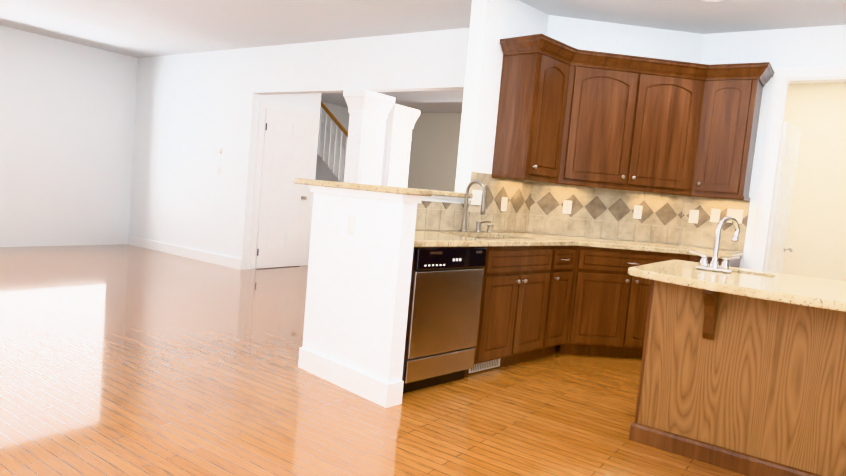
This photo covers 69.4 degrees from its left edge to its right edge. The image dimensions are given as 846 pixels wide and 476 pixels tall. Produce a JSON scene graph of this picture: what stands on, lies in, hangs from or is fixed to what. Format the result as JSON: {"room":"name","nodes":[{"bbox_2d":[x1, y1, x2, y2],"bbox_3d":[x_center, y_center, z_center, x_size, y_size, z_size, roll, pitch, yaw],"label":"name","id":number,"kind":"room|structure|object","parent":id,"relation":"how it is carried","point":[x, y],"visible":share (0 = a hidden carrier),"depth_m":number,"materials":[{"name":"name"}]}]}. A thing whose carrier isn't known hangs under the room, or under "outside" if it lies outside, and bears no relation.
{"room":"kitchen","nodes":[
{"label":"kitchen","id":0,"kind":"room"},
{"bbox_2d":[315,101,347,181],"bbox_3d":[-1.116,-1.407,10.665,3.180,3.323,0.970,8,5,35],"label":"railing","id":1,"kind":"object","parent":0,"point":[331,158],"visible":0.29,"depth_m":10.57,"materials":[{"name":"white wood"}]},
{"bbox_2d":[0,244,746,475],"bbox_3d":[-0.060,0.795,5.799,11.500,0.100,11.400,8,5,35],"label":"floor","id":2,"kind":"structure","parent":0,"point":[123,360],"depth_m":3.40,"materials":[{"name":"brown wood"}]},
{"bbox_2d":[343,89,394,185],"bbox_3d":[-0.682,-0.499,6.833,0.310,2.199,0.520,8,5,35],"label":"column","id":3,"kind":"structure","parent":2,"relation":"on","point":[368,110],"depth_m":6.65,"materials":[{"name":"white"}]},
{"bbox_2d":[381,104,419,187],"bbox_3d":[-0.405,-0.547,7.749,0.310,2.199,0.520,8,5,35],"label":"column","id":4,"kind":"structure","parent":2,"relation":"on","point":[401,120],"depth_m":7.58,"materials":[{"name":"white"}]},
{"bbox_2d":[404,250,565,375],"bbox_3d":[0.439,0.458,4.409,0.789,0.875,0.855,8,5,35],"label":"base cabinet","id":5,"kind":"object","parent":2,"relation":"on","point":[543,295],"depth_m":4.24,"materials":[{"name":"brown wood"}]},
{"bbox_2d":[403,247,486,392],"bbox_3d":[-0.058,0.455,3.907,0.600,0.870,0.622,9,6,44],"label":"dishwasher","id":6,"kind":"object","parent":5,"relation":"in","point":[444,310],"visible":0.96,"depth_m":3.67,"materials":[{"name":"grey metal"}]},
{"bbox_2d":[468,358,500,372],"bbox_3d":[0.426,0.863,4.188,0.004,0.080,0.340,9,6,44],"label":"air vent","id":7,"kind":"object","parent":5,"relation":"attached to","point":[486,365],"visible":0.65,"depth_m":4.19,"materials":[{"name":"beige metal"}]},
{"bbox_2d":[413,230,743,285],"bbox_3d":[1.059,0.050,4.438,1.895,0.038,3.023,8,5,35],"label":"countertop","id":8,"kind":"structure","parent":5,"relation":"on","point":[592,257],"depth_m":4.71,"materials":[{"name":"beige stone"}]},
{"bbox_2d":[460,180,493,232],"bbox_3d":[0.459,-0.234,4.610,0.209,0.393,0.359,8,5,35],"label":"faucet","id":9,"kind":"object","parent":8,"relation":"on","point":[464,218],"visible":1,"depth_m":4.53,"materials":[{"name":"silver metal"}]},
{"bbox_2d":[558,274,569,353],"bbox_3d":[0.733,0.451,4.829,0.789,0.875,0.289,8,5,35],"label":"base cabinet","id":10,"kind":"object","parent":2,"relation":"on","point":[565,281],"depth_m":4.68,"materials":[{"name":"brown wood"}]},
{"bbox_2d":[574,278,650,358],"bbox_3d":[1.547,0.493,5.205,1.268,0.875,1.221,8,5,35],"label":"base cabinet","id":11,"kind":"object","parent":2,"relation":"on","point":[612,320],"depth_m":4.78,"materials":[{"name":"brown wood"}]},
{"bbox_2d":[718,259,740,267],"bbox_3d":[2.362,0.581,5.004,0.250,0.875,0.619,8,5,35],"label":"base cabinet","id":12,"kind":"object","parent":2,"relation":"on","point":[736,263],"depth_m":4.92,"materials":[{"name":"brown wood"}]},
{"bbox_2d":[629,283,845,475],"bbox_3d":[1.796,0.692,2.975,1.335,0.875,0.868,8,5,35],"label":"kitchen island","id":13,"kind":"object","parent":2,"relation":"on","point":[743,371],"depth_m":2.88,"materials":[{"name":"brown wood"}]},
{"bbox_2d":[628,259,845,314],"bbox_3d":[1.783,0.237,2.885,1.410,0.038,1.100,8,5,35],"label":"island countertop","id":14,"kind":"structure","parent":13,"relation":"on","point":[773,287],"depth_m":2.78,"materials":[{"name":"beige stone"}]},
{"bbox_2d":[689,216,740,272],"bbox_3d":[1.544,0.027,3.195,0.248,0.288,0.154,8,5,35],"label":"island faucet","id":15,"kind":"object","parent":14,"relation":"on","point":[713,266],"visible":1,"depth_m":3.15,"materials":[{"name":"silver metal"}]},
{"bbox_2d":[0,0,845,383],"bbox_3d":[0.045,-0.623,5.701,11.290,2.750,11.240,8,5,35],"label":"wall","id":16,"kind":"structure","parent":0,"point":[102,148],"depth_m":7.26,"materials":[{"name":"white paint"}]},
{"bbox_2d":[128,236,241,269],"bbox_3d":[-3.345,0.181,8.416,2.610,0.130,0.014,8,5,35],"label":"trim","id":17,"kind":"structure","parent":16,"relation":"attached to","point":[231,262],"depth_m":8.31,"materials":[{"name":"white wood"}]},
{"bbox_2d":[215,148,221,153],"bbox_3d":[-2.647,-1.126,7.900,0.110,0.070,0.025,8,5,35],"label":"outlet","id":18,"kind":"object","parent":16,"relation":"attached to","point":[217,150],"depth_m":7.88,"materials":[{"name":"white plastic"}]},
{"bbox_2d":[217,165,220,174],"bbox_3d":[-2.644,-0.880,7.910,0.075,0.115,0.011,8,5,35],"label":"outlet","id":19,"kind":"object","parent":16,"relation":"attached to","point":[218,167],"depth_m":7.90,"materials":[{"name":"white plastic"}]},
{"bbox_2d":[249,100,315,268],"bbox_3d":[-1.844,-0.664,8.082,0.018,2.125,0.960,8,5,35],"label":"trim","id":20,"kind":"structure","parent":16,"relation":"attached to","point":[263,105],"depth_m":7.75,"materials":[{"name":"white wood"}]},
{"bbox_2d":[255,109,311,268],"bbox_3d":[-1.810,-0.617,8.056,0.109,2.027,0.784,8,5,35],"label":"closet door","id":21,"kind":"structure","parent":16,"relation":"in","point":[285,164],"depth_m":8.03,"materials":[{"name":"white wood"}]},
{"bbox_2d":[347,215,356,234],"bbox_3d":[-0.418,-0.077,3.563,0.075,0.115,0.011,9,6,44],"label":"outlet","id":22,"kind":"object","parent":16,"relation":"attached to","point":[351,226],"depth_m":3.56,"materials":[{"name":"white plastic"}]},
{"bbox_2d":[294,178,472,197],"bbox_3d":[-0.057,-0.313,4.085,1.039,0.035,1.522,8,5,35],"label":"bar","id":23,"kind":"object","parent":16,"relation":"on","point":[396,190],"visible":0.98,"depth_m":3.48,"materials":[{"name":"beige stone"}]},
{"bbox_2d":[324,188,443,407],"bbox_3d":[-0.231,0.324,3.508,0.451,1.166,0.293,8,5,35],"label":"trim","id":24,"kind":"structure","parent":16,"relation":"attached to","point":[376,391],"depth_m":3.44,"materials":[{"name":"white wood"}]},
{"bbox_2d":[298,185,470,378],"bbox_3d":[-0.248,0.265,4.238,0.420,1.166,1.471,8,5,35],"label":"trim","id":25,"kind":"structure","parent":16,"relation":"attached to","point":[311,362],"depth_m":3.84,"materials":[{"name":"white wood"}]},
{"bbox_2d":[471,190,481,204],"bbox_3d":[0.416,-0.311,4.722,0.012,0.115,0.120,9,6,44],"label":"outlet","id":26,"kind":"object","parent":16,"relation":"attached to","point":[477,194],"depth_m":4.72,"materials":[{"name":"white plastic"}]},
{"bbox_2d":[501,197,507,210],"bbox_3d":[0.662,-0.275,4.984,0.007,0.115,0.075,9,6,44],"label":"outlet","id":27,"kind":"object","parent":16,"relation":"attached to","point":[504,199],"depth_m":4.98,"materials":[{"name":"white plastic"}]},
{"bbox_2d":[492,34,575,181],"bbox_3d":[0.900,-0.998,4.890,0.405,1.028,0.614,8,5,35],"label":"upper cabinet","id":28,"kind":"object","parent":16,"relation":"attached to","point":[567,114],"depth_m":4.69,"materials":[{"name":"brown wood"}]},
{"bbox_2d":[562,200,571,213],"bbox_3d":[1.249,-0.268,5.289,0.075,0.115,0.007,4,5,-7],"label":"outlet","id":29,"kind":"object","parent":16,"relation":"attached to","point":[567,204],"depth_m":5.29,"materials":[{"name":"white plastic"}]},
{"bbox_2d":[415,172,749,251],"bbox_3d":[2.313,-0.024,3.623,4.852,0.455,2.922,8,5,35],"label":"tile backsplash","id":30,"kind":"structure","parent":16,"relation":"attached to","point":[605,213],"depth_m":5.29,"materials":[{"name":"beige tile"}]},
{"bbox_2d":[552,49,707,193],"bbox_3d":[1.673,-0.953,5.180,1.163,1.028,1.076,8,5,35],"label":"upper cabinet","id":31,"kind":"object","parent":16,"relation":"attached to","point":[634,121],"depth_m":4.95,"materials":[{"name":"brown wood"}]},
{"bbox_2d":[633,205,642,218],"bbox_3d":[1.883,-0.227,5.359,0.075,0.115,0.007,4,5,-7],"label":"outlet","id":32,"kind":"object","parent":16,"relation":"attached to","point":[637,214],"depth_m":5.36,"materials":[{"name":"white plastic"}]},
{"bbox_2d":[689,210,698,222],"bbox_3d":[2.370,-0.189,5.350,0.075,0.115,0.007,8,5,35],"label":"outlet","id":33,"kind":"object","parent":16,"relation":"attached to","point":[693,216],"depth_m":5.35,"materials":[{"name":"white plastic"}]},
{"bbox_2d":[710,209,719,222],"bbox_3d":[2.509,-0.194,5.250,0.070,0.115,0.011,8,5,35],"label":"outlet","id":34,"kind":"object","parent":16,"relation":"attached to","point":[715,213],"depth_m":5.25,"materials":[{"name":"white plastic"}]},
{"bbox_2d":[692,62,767,197],"bbox_3d":[2.466,-0.874,5.076,0.505,1.028,0.339,8,5,35],"label":"upper cabinet","id":35,"kind":"object","parent":16,"relation":"attached to","point":[729,120],"depth_m":4.90,"materials":[{"name":"brown wood"}]},
{"bbox_2d":[727,209,742,222],"bbox_3d":[2.632,-0.186,5.164,0.120,0.115,0.011,8,5,35],"label":"outlet","id":36,"kind":"object","parent":16,"relation":"attached to","point":[737,214],"depth_m":5.16,"materials":[{"name":"white plastic"}]},
{"bbox_2d":[764,122,800,272],"bbox_3d":[3.189,0.034,5.443,0.161,2.022,0.720,8,5,35],"label":"pantry door","id":37,"kind":"structure","parent":16,"relation":"in","point":[783,196],"depth_m":5.32,"materials":[{"name":"white wood"}]},
{"bbox_2d":[749,65,845,270],"bbox_3d":[3.169,-0.123,4.872,0.910,2.435,0.143,8,5,35],"label":"trim","id":38,"kind":"structure","parent":16,"relation":"attached to","point":[782,78],"depth_m":5.00,"materials":[{"name":"white wood"}]},
{"bbox_2d":[0,0,845,112],"bbox_3d":[0.190,-2.035,5.574,11.500,0.100,11.400,8,5,35],"label":"ceiling","id":39,"kind":"structure","parent":0,"point":[142,28],"depth_m":6.00,"materials":[{"name":"white paint"}]},
{"bbox_2d":[701,0,723,1],"bbox_3d":[2.079,-1.717,4.370,0.190,0.010,0.190,8,5,35],"label":"recessed light","id":40,"kind":"object","parent":39,"relation":"in","point":[712,0],"visible":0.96,"depth_m":4.43,"materials":[{"name":"white"}]}
]}

